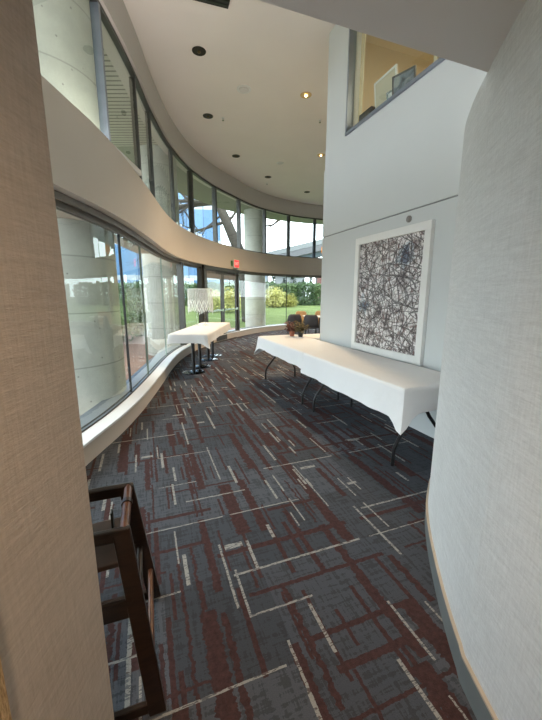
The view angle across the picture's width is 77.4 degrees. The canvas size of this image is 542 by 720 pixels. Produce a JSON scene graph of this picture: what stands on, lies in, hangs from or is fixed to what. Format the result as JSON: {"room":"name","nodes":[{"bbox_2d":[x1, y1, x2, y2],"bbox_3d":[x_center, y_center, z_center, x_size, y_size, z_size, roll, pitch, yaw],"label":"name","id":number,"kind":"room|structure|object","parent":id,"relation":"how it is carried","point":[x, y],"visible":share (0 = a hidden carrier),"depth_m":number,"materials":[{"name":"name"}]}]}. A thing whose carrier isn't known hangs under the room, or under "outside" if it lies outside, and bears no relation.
{"room":"event venue lobby","nodes":[
{"label":"event venue lobby","id":0,"kind":"room"},
{"bbox_2d":[0,0,113,719],"bbox_3d":[-1.004,0.472,-0.882,1.192,2.330,3.288,0,11,0],"label":"wall","id":1,"kind":"structure","parent":0,"point":[54,661],"depth_m":0.59,"materials":[{"name":"paint"}]},
{"bbox_2d":[0,659,11,719],"bbox_3d":[-0.401,0.500,-1.023,0.014,2.330,3.000,0,11,0],"label":"trim","id":2,"kind":"structure","parent":1,"relation":"attached to","point":[5,714],"depth_m":0.50,"materials":[{"name":"brown wood"}]},
{"bbox_2d":[56,210,149,253],"bbox_3d":[-2.182,-1.308,1.956,0.514,0.260,9.536,0,11,-2],"label":"ceiling","id":3,"kind":"structure","parent":0,"point":[124,243],"depth_m":5.11,"materials":[{"name":"paint"}]},
{"bbox_2d":[103,48,157,146],"bbox_3d":[-3.694,-3.941,2.576,3.511,0.230,10.377,0,11,0],"label":"boards","id":4,"kind":"object","parent":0,"point":[119,104],"depth_m":6.22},
{"bbox_2d":[80,324,276,430],"bbox_3d":[0.303,-0.298,8.129,7.266,0.023,20.688,6,13,30],"label":"trim","id":5,"kind":"structure","parent":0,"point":[95,411],"depth_m":4.28,"materials":[{"name":"metal"}]},
{"bbox_2d":[123,328,234,379],"bbox_3d":[-1.080,-0.432,10.416,11.754,0.100,27.468,7,13,31],"label":"paving","id":6,"kind":"object","parent":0,"point":[137,352],"visible":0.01,"depth_m":8.74,"materials":[{"name":"concrete"}]},
{"bbox_2d":[32,0,126,415],"bbox_3d":[-2.600,-1.648,4.009,1.320,4.820,1.320,0,11,0],"label":"concrete column","id":7,"kind":"structure","parent":6,"relation":"on","point":[63,27],"depth_m":3.73,"materials":[{"name":"grey concrete"}]},
{"bbox_2d":[119,294,124,337],"bbox_3d":[-4.885,-1.123,9.577,1.546,1.620,1.647,0,11,0],"label":"shrub","id":8,"kind":"object","parent":6,"relation":"on","point":[119,294],"visible":0.02,"depth_m":9.83,"materials":[{"name":"green plant"}]},
{"bbox_2d":[119,293,143,341],"bbox_3d":[-5.017,-1.390,10.949,1.647,1.620,1.546,-1,11,-7],"label":"shrub","id":9,"kind":"object","parent":6,"relation":"on","point":[130,323],"visible":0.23,"depth_m":10.97,"materials":[{"name":"green plant"}]},
{"bbox_2d":[121,293,146,336],"bbox_3d":[-4.811,-1.671,12.391,1.546,1.620,1.647,-3,11,-15],"label":"shrub","id":10,"kind":"object","parent":6,"relation":"on","point":[138,303],"visible":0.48,"depth_m":12.16,"materials":[{"name":"green plant"}]},
{"bbox_2d":[129,293,144,328],"bbox_3d":[-5.181,-1.960,13.873,1.647,1.620,1.546,-4,12,-22],"label":"shrub","id":11,"kind":"object","parent":6,"relation":"on","point":[132,293],"visible":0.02,"depth_m":13.69,"materials":[{"name":"green plant"}]},
{"bbox_2d":[140,145,179,355],"bbox_3d":[-2.720,-2.509,8.426,0.940,4.820,0.940,0,11,0],"label":"concrete column","id":12,"kind":"structure","parent":6,"relation":"on","point":[150,263],"depth_m":8.13,"materials":[{"name":"grey concrete"}]},
{"bbox_2d":[122,193,244,321],"bbox_3d":[-3.975,-8.903,16.158,11.567,14.446,6.089,4,12,22],"label":"bare tree","id":13,"kind":"object","parent":6,"relation":"on","point":[229,228],"visible":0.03,"depth_m":16.40,"materials":[{"name":"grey plant"}]},
{"bbox_2d":[244,208,265,327],"bbox_3d":[-0.660,-3.590,13.971,0.860,4.820,0.860,0,11,0],"label":"concrete column","id":14,"kind":"structure","parent":6,"relation":"on","point":[255,296],"depth_m":13.68,"materials":[{"name":"grey concrete"}]},
{"bbox_2d":[81,324,280,432],"bbox_3d":[0.368,-0.270,8.032,7.065,0.055,20.381,6,13,30],"label":"trim","id":15,"kind":"structure","parent":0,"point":[277,324],"depth_m":4.21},
{"bbox_2d":[41,75,321,274],"bbox_3d":[0.339,-2.657,7.618,7.291,0.700,20.662,6,13,30],"label":"wall","id":16,"kind":"structure","parent":0,"point":[87,168],"depth_m":3.56,"materials":[{"name":"paint"}]},
{"bbox_2d":[89,1,110,140],"bbox_3d":[-1.917,-2.463,0.614,0.132,1.540,6.507,0,11,0],"label":"window","id":17,"kind":"structure","parent":16,"relation":"in","point":[95,14],"depth_m":3.73,"materials":[{"name":"metal"}]},
{"bbox_2d":[117,234,131,391],"bbox_3d":[-1.800,0.056,1.071,0.081,2.000,6.435,0,11,0],"label":"window frame","id":18,"kind":"structure","parent":16,"relation":"in","point":[118,235],"depth_m":4.21,"materials":[{"name":"grey metal"}]},
{"bbox_2d":[113,144,141,175],"bbox_3d":[-1.735,-2.076,2.652,0.124,0.060,3.500,0,11,0],"label":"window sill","id":19,"kind":"structure","parent":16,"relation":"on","point":[138,171],"depth_m":4.11,"materials":[{"name":"white plastic"}]},
{"bbox_2d":[129,77,141,178],"bbox_3d":[-1.942,-3.205,4.421,0.080,1.540,1.306,-1,11,-6],"label":"window","id":20,"kind":"structure","parent":16,"relation":"in","point":[132,82],"depth_m":4.98,"materials":[{"name":"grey metal"}]},
{"bbox_2d":[138,245,148,374],"bbox_3d":[-1.882,-0.652,4.700,0.030,2.000,0.983,-1,11,-7],"label":"window frame","id":21,"kind":"structure","parent":16,"relation":"in","point":[139,249],"depth_m":5.16,"materials":[{"name":"grey metal"}]},
{"bbox_2d":[145,111,154,196],"bbox_3d":[-2.076,-3.417,5.505,0.080,1.540,0.968,-1,11,-6],"label":"window","id":22,"kind":"structure","parent":16,"relation":"in","point":[147,114],"depth_m":5.91,"materials":[{"name":"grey metal"}]},
{"bbox_2d":[160,258,166,355],"bbox_3d":[-2.063,-0.904,5.995,0.030,2.000,1.692,-1,11,-7],"label":"window","id":23,"kind":"structure","parent":16,"relation":"in","point":[160,258],"depth_m":6.80,"materials":[{"name":"grey metal"}]},
{"bbox_2d":[168,150,175,222],"bbox_3d":[-2.170,-3.659,6.745,0.083,1.540,1.616,0,11,-2],"label":"window","id":24,"kind":"structure","parent":16,"relation":"in","point":[170,154],"depth_m":7.48,"materials":[{"name":"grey metal"}]},
{"bbox_2d":[176,262,186,344],"bbox_3d":[-2.192,-1.213,7.580,0.146,2.000,1.566,0,11,0],"label":"window","id":25,"kind":"structure","parent":16,"relation":"in","point":[179,267],"depth_m":8.22,"materials":[{"name":"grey metal"}]},
{"bbox_2d":[54,190,320,277],"bbox_3d":[0.378,-2.252,7.632,7.080,0.100,20.383,6,13,30],"label":"trim","id":26,"kind":"structure","parent":16,"relation":"attached to","point":[64,203],"depth_m":3.81,"materials":[{"name":"grey metal"}]},
{"bbox_2d":[187,171,194,233],"bbox_3d":[-2.154,-3.934,8.155,0.134,1.540,1.310,1,11,8],"label":"window frame","id":27,"kind":"structure","parent":16,"relation":"in","point":[189,173],"depth_m":8.72,"materials":[{"name":"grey metal"}]},
{"bbox_2d":[197,267,203,322],"bbox_3d":[-2.099,-1.480,8.949,0.140,2.000,1.334,2,11,12],"label":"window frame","id":28,"kind":"structure","parent":16,"relation":"in","point":[199,270],"depth_m":9.42,"materials":[{"name":"brown metal"}]},
{"bbox_2d":[90,0,322,258],"bbox_3d":[0.334,-3.768,7.278,6.930,1.610,20.344,7,13,30],"label":"trim","id":29,"kind":"structure","parent":16,"relation":"attached to","point":[104,18],"depth_m":5.66,"materials":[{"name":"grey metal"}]},
{"bbox_2d":[211,187,217,242],"bbox_3d":[-1.891,-4.186,9.450,0.134,1.540,1.461,4,12,18],"label":"window frame","id":30,"kind":"structure","parent":16,"relation":"in","point":[213,190],"depth_m":10.06,"materials":[{"name":"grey metal"}]},
{"bbox_2d":[202,265,239,344],"bbox_3d":[-1.514,-1.733,10.636,0.140,2.250,2.341,4,12,18],"label":"door","id":31,"kind":"structure","parent":16,"relation":"in","point":[213,272],"depth_m":10.57,"materials":[{"name":"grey metal"}]},
{"bbox_2d":[206,269,235,279],"bbox_3d":[-1.510,-2.621,10.461,0.020,0.240,1.941,4,12,18],"label":"roller blind","id":32,"kind":"object","parent":16,"relation":"attached to","point":[222,274],"depth_m":10.36,"materials":[{"name":"beige fabric"}]},
{"bbox_2d":[231,259,238,267],"bbox_3d":[-1.179,-3.165,11.110,0.069,0.260,0.455,5,12,22],"label":"exit sign","id":33,"kind":"object","parent":16,"relation":"attached to","point":[235,263],"visible":1,"depth_m":11.06,"materials":[{"name":"red plastic"}]},
{"bbox_2d":[236,200,240,247],"bbox_3d":[-1.380,-4.443,10.767,0.130,1.540,1.495,5,12,24],"label":"window frame","id":34,"kind":"structure","parent":16,"relation":"in","point":[238,202],"depth_m":11.35,"materials":[{"name":"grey metal"}]},
{"bbox_2d":[262,210,265,252],"bbox_3d":[-0.674,-4.704,12.108,0.138,1.540,1.652,7,13,32],"label":"window frame","id":35,"kind":"structure","parent":16,"relation":"in","point":[263,211],"depth_m":12.71,"materials":[{"name":"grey metal"}]},
{"bbox_2d":[286,276,286,321],"bbox_3d":[-0.339,-2.298,12.985,0.218,2.060,3.057,8,14,36],"label":"window","id":36,"kind":"structure","parent":16,"relation":"in","point":[286,276],"depth_m":14.11,"materials":[{"name":"black metal"}]},
{"bbox_2d":[286,215,289,255],"bbox_3d":[0.227,-4.924,13.232,1.359,1.540,0.135,-10,15,-41],"label":"window","id":37,"kind":"structure","parent":16,"relation":"in","point":[288,217],"depth_m":13.61,"materials":[{"name":"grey metal"}]},
{"bbox_2d":[312,219,315,257],"bbox_3d":[1.274,-5.075,14.008,1.351,1.540,0.133,-6,13,-28],"label":"window","id":38,"kind":"structure","parent":16,"relation":"in","point":[314,220],"depth_m":14.27,"materials":[{"name":"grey metal"}]},
{"bbox_2d":[82,324,286,447],"bbox_3d":[0.422,-0.263,7.955,7.037,0.022,20.274,6,13,30],"label":"trim","id":39,"kind":"structure","parent":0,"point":[98,428],"depth_m":4.02,"materials":[{"name":"white paint"}]},
{"bbox_2d":[83,325,286,465],"bbox_3d":[0.333,-0.188,8.109,7.311,0.185,20.692,6,13,30],"label":"window sill","id":40,"kind":"structure","parent":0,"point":[94,448],"depth_m":4.02,"materials":[{"name":"paint"}]},
{"bbox_2d":[99,0,322,218],"bbox_3d":[0.291,-4.821,7.144,7.112,0.510,20.601,7,13,30],"label":"wall","id":41,"kind":"structure","parent":0,"point":[116,11],"depth_m":6.82,"materials":[{"name":"paint"}]},
{"bbox_2d":[117,146,322,224],"bbox_3d":[1.800,-5.973,12.995,15.375,0.230,5.394,-7,13,-30],"label":"ceiling","id":42,"kind":"structure","parent":0,"point":[202,193],"depth_m":11.50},
{"bbox_2d":[123,298,320,327],"bbox_3d":[-4.447,-5.549,34.856,126.405,0.970,67.441,0,11,0],"label":"lawn","id":43,"kind":"structure","parent":0,"point":[277,315],"depth_m":19.84,"materials":[{"name":"green plant"}]},
{"bbox_2d":[184,281,197,305],"bbox_3d":[-5.982,-4.708,24.004,1.792,1.775,1.638,0,11,0],"label":"bush","id":44,"kind":"object","parent":43,"relation":"on","point":[187,285],"visible":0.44,"depth_m":23.49,"materials":[{"name":"green plant"}]},
{"bbox_2d":[195,281,216,305],"bbox_3d":[-4.552,-4.769,24.185,1.838,1.825,1.666,0,11,0],"label":"bush","id":45,"kind":"object","parent":43,"relation":"on","point":[212,284],"visible":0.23,"depth_m":23.63,"materials":[{"name":"green plant"}]},
{"bbox_2d":[207,287,220,309],"bbox_3d":[-3.680,-3.808,21.000,1.410,1.518,1.768,6,12,26],"label":"bush","id":46,"kind":"object","parent":43,"relation":"on","point":[216,296],"visible":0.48,"depth_m":20.92,"materials":[{"name":"green plant"}]},
{"bbox_2d":[216,281,233,305],"bbox_3d":[-3.143,-4.773,24.339,1.792,1.775,1.638,0,11,0],"label":"bush","id":47,"kind":"object","parent":43,"relation":"on","point":[227,284],"visible":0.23,"depth_m":23.78,"materials":[{"name":"green plant"}]},
{"bbox_2d":[218,287,240,311],"bbox_3d":[-2.461,-3.731,20.602,1.768,1.518,1.410,0,11,0],"label":"bush","id":48,"kind":"object","parent":43,"relation":"on","point":[229,300],"visible":0.62,"depth_m":20.36,"materials":[{"name":"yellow plant"}]},
{"bbox_2d":[224,276,268,289],"bbox_3d":[-3.500,-9.771,45.980,6.800,5.100,5.400,0,11,0],"label":"building","id":49,"kind":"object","parent":43,"relation":"on","point":[266,277],"visible":0.02,"depth_m":43.33,"materials":[{"name":"white"}]},
{"bbox_2d":[242,220,278,237],"bbox_3d":[0.722,-8.861,19.589,6.416,12.238,3.761,-5,12,-24],"label":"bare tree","id":50,"kind":"object","parent":43,"relation":"on","point":[276,221],"visible":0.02,"depth_m":18.57,"materials":[{"name":"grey plant"}]},
{"bbox_2d":[265,280,277,305],"bbox_3d":[-0.308,-4.867,24.691,1.838,1.825,1.666,0,11,0],"label":"bush","id":51,"kind":"object","parent":43,"relation":"on","point":[271,283],"visible":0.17,"depth_m":24.07,"materials":[{"name":"green plant"}]},
{"bbox_2d":[265,285,285,307],"bbox_3d":[0.239,-4.356,23.129,1.768,1.519,1.410,0,11,0],"label":"bush","id":52,"kind":"object","parent":43,"relation":"on","point":[274,297],"visible":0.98,"depth_m":22.93,"materials":[{"name":"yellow plant"}]},
{"bbox_2d":[281,294,297,306],"bbox_3d":[1.303,-4.073,23.349,1.238,1.139,0.987,-2,11,-9],"label":"bush","id":53,"kind":"object","parent":43,"relation":"on","point":[291,300],"visible":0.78,"depth_m":23.20,"materials":[{"name":"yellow plant"}]},
{"bbox_2d":[275,276,304,299],"bbox_3d":[2.600,-9.761,48.020,4.400,4.300,4.400,0,11,0],"label":"building","id":54,"kind":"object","parent":43,"relation":"on","point":[279,280],"visible":0.18,"depth_m":45.76,"materials":[{"name":"white"}]},
{"bbox_2d":[289,277,296,287],"bbox_3d":[1.999,-6.554,30.666,1.433,2.747,1.463,7,13,32],"label":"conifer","id":55,"kind":"object","parent":43,"relation":"on","point":[292,278],"visible":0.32,"depth_m":30.50,"materials":[{"name":"green plant"}]},
{"bbox_2d":[266,239,321,283],"bbox_3d":[8.000,-15.950,55.982,28.000,13.400,6.000,0,11,0],"label":"building","id":56,"kind":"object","parent":43,"relation":"on","point":[305,249],"visible":0.13,"depth_m":52.76,"materials":[{"name":"concrete"}]},
{"bbox_2d":[123,0,335,205],"bbox_3d":[3.250,-4.918,5.782,10.900,0.200,18.432,0,11,0],"label":"ceiling","id":57,"kind":"structure","parent":0,"point":[282,54],"depth_m":5.86,"materials":[{"name":"paint"}]},
{"bbox_2d":[192,46,205,55],"bbox_3d":[-1.092,-4.673,5.131,0.212,0.030,0.212,0,11,0],"label":"recessed light","id":58,"kind":"object","parent":57,"relation":"in","point":[197,50],"visible":1,"depth_m":5.11,"materials":[{"name":"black metal"}]},
{"bbox_2d":[203,113,212,118],"bbox_3d":[-1.305,-5.038,7.003,0.212,0.030,0.212,0,11,0],"label":"recessed light","id":59,"kind":"object","parent":57,"relation":"in","point":[206,115],"visible":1,"depth_m":6.98,"materials":[{"name":"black metal"}]},
{"bbox_2d":[195,0,229,8],"bbox_3d":[-0.754,-4.452,3.977,0.620,0.023,0.620,-4,12,-18],"label":"ceiling vent","id":60,"kind":"object","parent":57,"relation":"in","point":[220,3],"visible":1,"depth_m":4.26,"materials":[{"name":"black metal"}]},
{"bbox_2d":[237,85,250,93],"bbox_3d":[-0.486,-4.864,6.080,0.260,0.020,0.260,0,11,0],"label":"ceiling speaker","id":61,"kind":"object","parent":57,"relation":"attached to","point":[244,89],"visible":1,"depth_m":6.06,"materials":[{"name":"white plastic"}]},
{"bbox_2d":[239,87,248,92],"bbox_3d":[-0.486,-4.857,6.082,0.182,0.006,0.182,0,11,0],"label":"grille","id":62,"kind":"object","parent":61,"relation":"attached to","point":[241,89],"depth_m":6.07,"materials":[{"name":"metal"}]},
{"bbox_2d":[300,92,311,98],"bbox_3d":[0.648,-4.894,6.264,0.212,0.030,0.212,0,11,0],"label":"recessed light","id":63,"kind":"object","parent":57,"relation":"in","point":[305,95],"visible":1,"depth_m":6.24,"materials":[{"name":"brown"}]},
{"bbox_2d":[86,328,476,719],"bbox_3d":[3.304,0.219,6.768,10.791,0.100,18.402,0,11,0],"label":"floor","id":64,"kind":"structure","parent":0,"point":[289,553],"depth_m":1.92,"materials":[{"name":"carpet"}]},
{"bbox_2d":[88,482,165,719],"bbox_3d":[-0.711,0.841,1.281,0.531,0.781,0.519,-4,12,-20],"label":"high chair","id":65,"kind":"object","parent":64,"relation":"on","point":[121,542],"visible":0.54,"depth_m":1.18,"materials":[{"name":"brown wood"}]},
{"bbox_2d":[182,343,210,374],"bbox_3d":[-1.458,-0.194,6.643,0.680,0.757,1.220,0,11,2],"label":"pedestal table","id":66,"kind":"object","parent":64,"relation":"on","point":[196,368],"visible":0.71,"depth_m":6.42,"materials":[{"name":"black metal"}]},
{"bbox_2d":[202,340,221,360],"bbox_3d":[-1.413,-0.438,7.899,0.680,0.757,1.260,0,11,2],"label":"pedestal table","id":67,"kind":"object","parent":64,"relation":"on","point":[209,357],"visible":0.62,"depth_m":7.84,"materials":[{"name":"black metal"}]},
{"bbox_2d":[167,322,230,348],"bbox_3d":[-1.426,-0.574,7.220,0.806,0.259,2.668,0,11,2],"label":"tablecloth","id":68,"kind":"object","parent":67,"relation":"on","point":[203,333],"visible":1,"depth_m":6.19,"materials":[{"name":"white fabric"}]},
{"bbox_2d":[187,289,212,314],"bbox_3d":[-1.571,-1.179,7.536,0.569,0.805,0.301,0,11,0],"label":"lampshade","id":69,"kind":"object","parent":68,"relation":"on","point":[210,304],"visible":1,"depth_m":7.49,"materials":[{"name":"plastic"}]},
{"bbox_2d":[287,314,301,334],"bbox_3d":[0.702,-1.005,10.536,0.478,0.863,0.476,-1,11,-6],"label":"dining chair","id":70,"kind":"object","parent":64,"relation":"on","point":[292,317],"visible":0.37,"depth_m":10.28,"materials":[{"name":"black fabric"}]},
{"bbox_2d":[295,311,308,333],"bbox_3d":[1.117,-1.298,12.041,0.478,0.863,0.476,-2,11,-11],"label":"dining chair","id":71,"kind":"object","parent":64,"relation":"on","point":[301,313],"visible":0.2,"depth_m":12.18,"materials":[{"name":"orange wood"}]},
{"bbox_2d":[265,356,339,404],"bbox_3d":[0.427,0.084,5.265,0.700,0.740,1.740,-4,12,-20],"label":"folding table","id":72,"kind":"object","parent":64,"relation":"on","point":[272,360],"visible":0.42,"depth_m":4.74,"materials":[{"name":"black metal"}]},
{"bbox_2d":[254,334,350,368],"bbox_3d":[0.419,-0.120,5.224,0.839,0.342,1.899,-4,12,-20],"label":"tablecloth","id":73,"kind":"object","parent":72,"relation":"on","point":[291,349],"visible":0.8,"depth_m":4.91,"materials":[{"name":"white fabric"}]},
{"bbox_2d":[283,321,297,335],"bbox_3d":[0.357,-0.545,5.793,0.284,0.272,0.316,6,13,29],"label":"potted plant","id":74,"kind":"object","parent":73,"relation":"on","point":[290,329],"visible":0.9,"depth_m":5.78,"materials":[{"name":"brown plant"}]},
{"bbox_2d":[291,321,309,336],"bbox_3d":[0.511,-0.525,5.689,0.288,0.273,0.308,-4,12,-22],"label":"potted plant","id":75,"kind":"object","parent":73,"relation":"on","point":[299,328],"visible":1,"depth_m":5.67,"materials":[{"name":"green plant"}]},
{"bbox_2d":[303,315,318,333],"bbox_3d":[1.218,-0.957,10.290,0.478,0.863,0.476,2,11,8],"label":"dining chair","id":76,"kind":"object","parent":64,"relation":"on","point":[312,321],"visible":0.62,"depth_m":10.06,"materials":[{"name":"black fabric"}]},
{"bbox_2d":[312,384,435,465],"bbox_3d":[1.057,0.403,3.632,0.700,0.740,1.740,-4,12,-20],"label":"folding table","id":77,"kind":"object","parent":64,"relation":"on","point":[429,416],"visible":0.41,"depth_m":3.00,"materials":[{"name":"black metal"}]},
{"bbox_2d":[301,349,440,434],"bbox_3d":[1.063,0.210,3.585,0.853,0.356,1.906,-4,12,-20],"label":"tablecloth","id":78,"kind":"object","parent":77,"relation":"on","point":[402,391],"visible":0.91,"depth_m":3.10,"materials":[{"name":"white fabric"}]},
{"bbox_3d":[1.228,-0.094,6.182,1.340,0.740,0.560,-4,12,-20],"label":"side table","id":79,"kind":"object","parent":64,"relation":"on","visible":0},
{"bbox_2d":[303,334,319,339],"bbox_3d":[1.229,-0.323,6.141,1.406,0.288,0.623,-4,12,-20],"label":"tablecloth","id":80,"kind":"object","parent":79,"relation":"on","point":[315,336],"visible":0.09,"depth_m":5.84,"materials":[{"name":"white fabric"}]},
{"bbox_2d":[259,0,526,71],"bbox_3d":[0.525,-0.871,-0.524,4.550,0.170,4.805,0,11,0],"label":"ceiling","id":81,"kind":"structure","parent":0,"point":[471,33],"depth_m":1.09,"materials":[{"name":"paint"}]},
{"bbox_2d":[363,42,432,111],"bbox_3d":[2.156,-3.850,5.272,2.250,1.460,0.100,-4,12,-20],"label":"wall","id":82,"kind":"structure","parent":0,"point":[379,60],"depth_m":4.93,"materials":[{"name":"paint"}]},
{"bbox_2d":[366,34,438,61],"bbox_3d":[2.920,-4.247,3.256,2.350,0.090,4.201,-4,12,-20],"label":"ceiling","id":83,"kind":"structure","parent":0,"point":[369,39],"depth_m":4.91,"materials":[{"name":"paint"}]},
{"bbox_2d":[320,25,486,437],"bbox_3d":[1.857,-1.661,2.874,0.250,5.080,5.316,-4,12,-20],"label":"wall","id":84,"kind":"structure","parent":0,"point":[415,162],"depth_m":3.75,"materials":[{"name":"paint"}]},
{"bbox_2d":[358,33,365,121],"bbox_3d":[1.189,-3.698,4.401,0.040,1.295,0.120,-4,12,-20],"label":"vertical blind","id":85,"kind":"object","parent":84,"relation":"attached to","point":[363,41],"visible":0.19,"depth_m":4.39,"materials":[{"name":"beige fabric"}]},
{"bbox_2d":[323,195,457,237],"bbox_3d":[1.863,-1.455,2.916,0.238,0.016,5.316,-4,12,-20],"label":"trim","id":86,"kind":"structure","parent":84,"relation":"attached to","point":[456,195],"depth_m":3.75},
{"bbox_2d":[351,219,435,365],"bbox_3d":[1.354,-0.765,3.991,0.046,1.445,1.270,-4,12,-20],"label":"framed picture","id":87,"kind":"object","parent":84,"relation":"attached to","point":[392,271],"visible":1,"depth_m":3.85},
{"bbox_2d":[356,230,424,355],"bbox_3d":[1.362,-0.766,3.994,0.020,1.279,1.104,-4,12,-20],"label":"print","id":88,"kind":"object","parent":87,"relation":"attached to","point":[389,273],"depth_m":3.91},
{"bbox_2d":[345,29,444,135],"bbox_3d":[1.721,-3.383,2.891,0.262,1.345,3.461,-4,12,-20],"label":"trim","id":89,"kind":"structure","parent":84,"relation":"attached to","point":[349,127],"depth_m":4.37,"materials":[{"name":"metal"}]},
{"bbox_2d":[359,106,374,120],"bbox_3d":[1.246,-3.106,4.353,0.105,0.170,0.260,-4,12,-20],"label":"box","id":90,"kind":"object","parent":89,"relation":"on","point":[370,109],"visible":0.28,"depth_m":4.29,"materials":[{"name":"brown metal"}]},
{"bbox_2d":[374,64,397,108],"bbox_3d":[1.374,-3.171,4.041,0.070,0.419,0.400,-4,12,-20],"label":"picture frame","id":91,"kind":"object","parent":89,"relation":"on","point":[383,85],"visible":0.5,"depth_m":4.05,"materials":[{"name":"white plastic"}]},
{"bbox_2d":[386,90,391,98],"bbox_3d":[1.368,-2.993,3.864,0.047,0.141,0.100,-7,13,-31],"label":"picture frame","id":92,"kind":"object","parent":89,"relation":"on","point":[388,94],"visible":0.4,"depth_m":3.86,"materials":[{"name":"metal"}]},
{"bbox_2d":[392,65,415,94],"bbox_3d":[1.451,-3.012,3.693,0.049,0.241,0.270,-9,14,-40],"label":"picture frame","id":93,"kind":"object","parent":89,"relation":"on","point":[401,79],"visible":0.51,"depth_m":3.69,"materials":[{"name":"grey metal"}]},
{"bbox_2d":[406,215,411,221],"bbox_3d":[1.462,-1.497,3.588,0.022,0.068,0.068,-4,12,-20],"label":"wall sensor","id":94,"kind":"object","parent":84,"relation":"attached to","point":[409,218],"visible":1,"depth_m":3.58,"materials":[{"name":"grey plastic"}]},
{"bbox_2d":[428,0,541,719],"bbox_3d":[1.664,0.280,0.105,1.871,2.330,5.300,0,11,0],"label":"wall","id":95,"kind":"structure","parent":0,"point":[485,496],"depth_m":1.11,"materials":[{"name":"paint"}]},
{"bbox_2d":[425,510,492,719],"bbox_3d":[0.921,1.353,0.400,0.765,0.112,5.430,2,11,12],"label":"baseboard","id":96,"kind":"structure","parent":95,"relation":"attached to","point":[475,700],"depth_m":1.34,"materials":[{"name":"grey plastic"}]},
{"bbox_2d":[426,479,498,719],"bbox_3d":[0.920,1.292,0.389,0.768,0.010,5.434,2,11,12],"label":"trim","id":97,"kind":"structure","parent":95,"relation":"attached to","point":[473,676],"depth_m":1.38,"materials":[{"name":"beige wood"}]},
{"bbox_3d":[-3.000,-3.699,24.087,26.000,0.360,5.700,0,11,0],"label":"mulch","id":98,"kind":"object","parent":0,"visible":0},
{"bbox_2d":[118,281,133,303],"bbox_3d":[-10.238,-4.618,23.544,1.792,1.775,1.638,0,11,0],"label":"bush","id":99,"kind":"object","parent":98,"relation":"on","point":[126,284],"visible":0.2,"depth_m":22.99,"materials":[{"name":"green plant"}]},
{"bbox_2d":[131,281,143,303],"bbox_3d":[-8.828,-4.672,23.688,1.838,1.825,1.666,0,11,0],"label":"bush","id":100,"kind":"object","parent":98,"relation":"on","point":[136,286],"visible":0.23,"depth_m":23.07,"materials":[{"name":"green plant"}]},
{"bbox_2d":[276,282,298,305],"bbox_3d":[1.198,-4.903,25.003,1.792,1.775,1.638,0,11,0],"label":"bush","id":101,"kind":"object","parent":98,"relation":"on","point":[290,289],"visible":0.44,"depth_m":24.44,"materials":[{"name":"green plant"}]},
{"bbox_2d":[294,281,315,304],"bbox_3d":[2.492,-4.932,25.021,1.838,1.825,1.666,0,11,0],"label":"bush","id":102,"kind":"object","parent":98,"relation":"on","point":[306,287],"visible":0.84,"depth_m":24.50,"materials":[{"name":"green plant"}]},
{"bbox_2d":[311,283,320,304],"bbox_3d":[3.848,-4.903,25.003,1.792,1.775,1.638,0,11,0],"label":"bush","id":103,"kind":"object","parent":98,"relation":"on","point":[317,286],"visible":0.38,"depth_m":24.50,"materials":[{"name":"green plant"}]},
{"label":"outside","id":104,"kind":"structure","parent":0,"visible":0},
{"bbox_3d":[0.000,-13.290,78.915,400.000,0.200,300.000,0,11,0],"label":"ground","id":105,"kind":"structure","parent":104,"visible":0},
{"bbox_2d":[115,193,221,300],"bbox_3d":[-14.900,-19.483,34.916,19.600,28.800,9.600,-1,11,-7],"label":"sky","id":106,"kind":"structure","parent":105,"relation":"on","point":[203,215],"depth_m":32.54,"materials":[{"name":"blue"}]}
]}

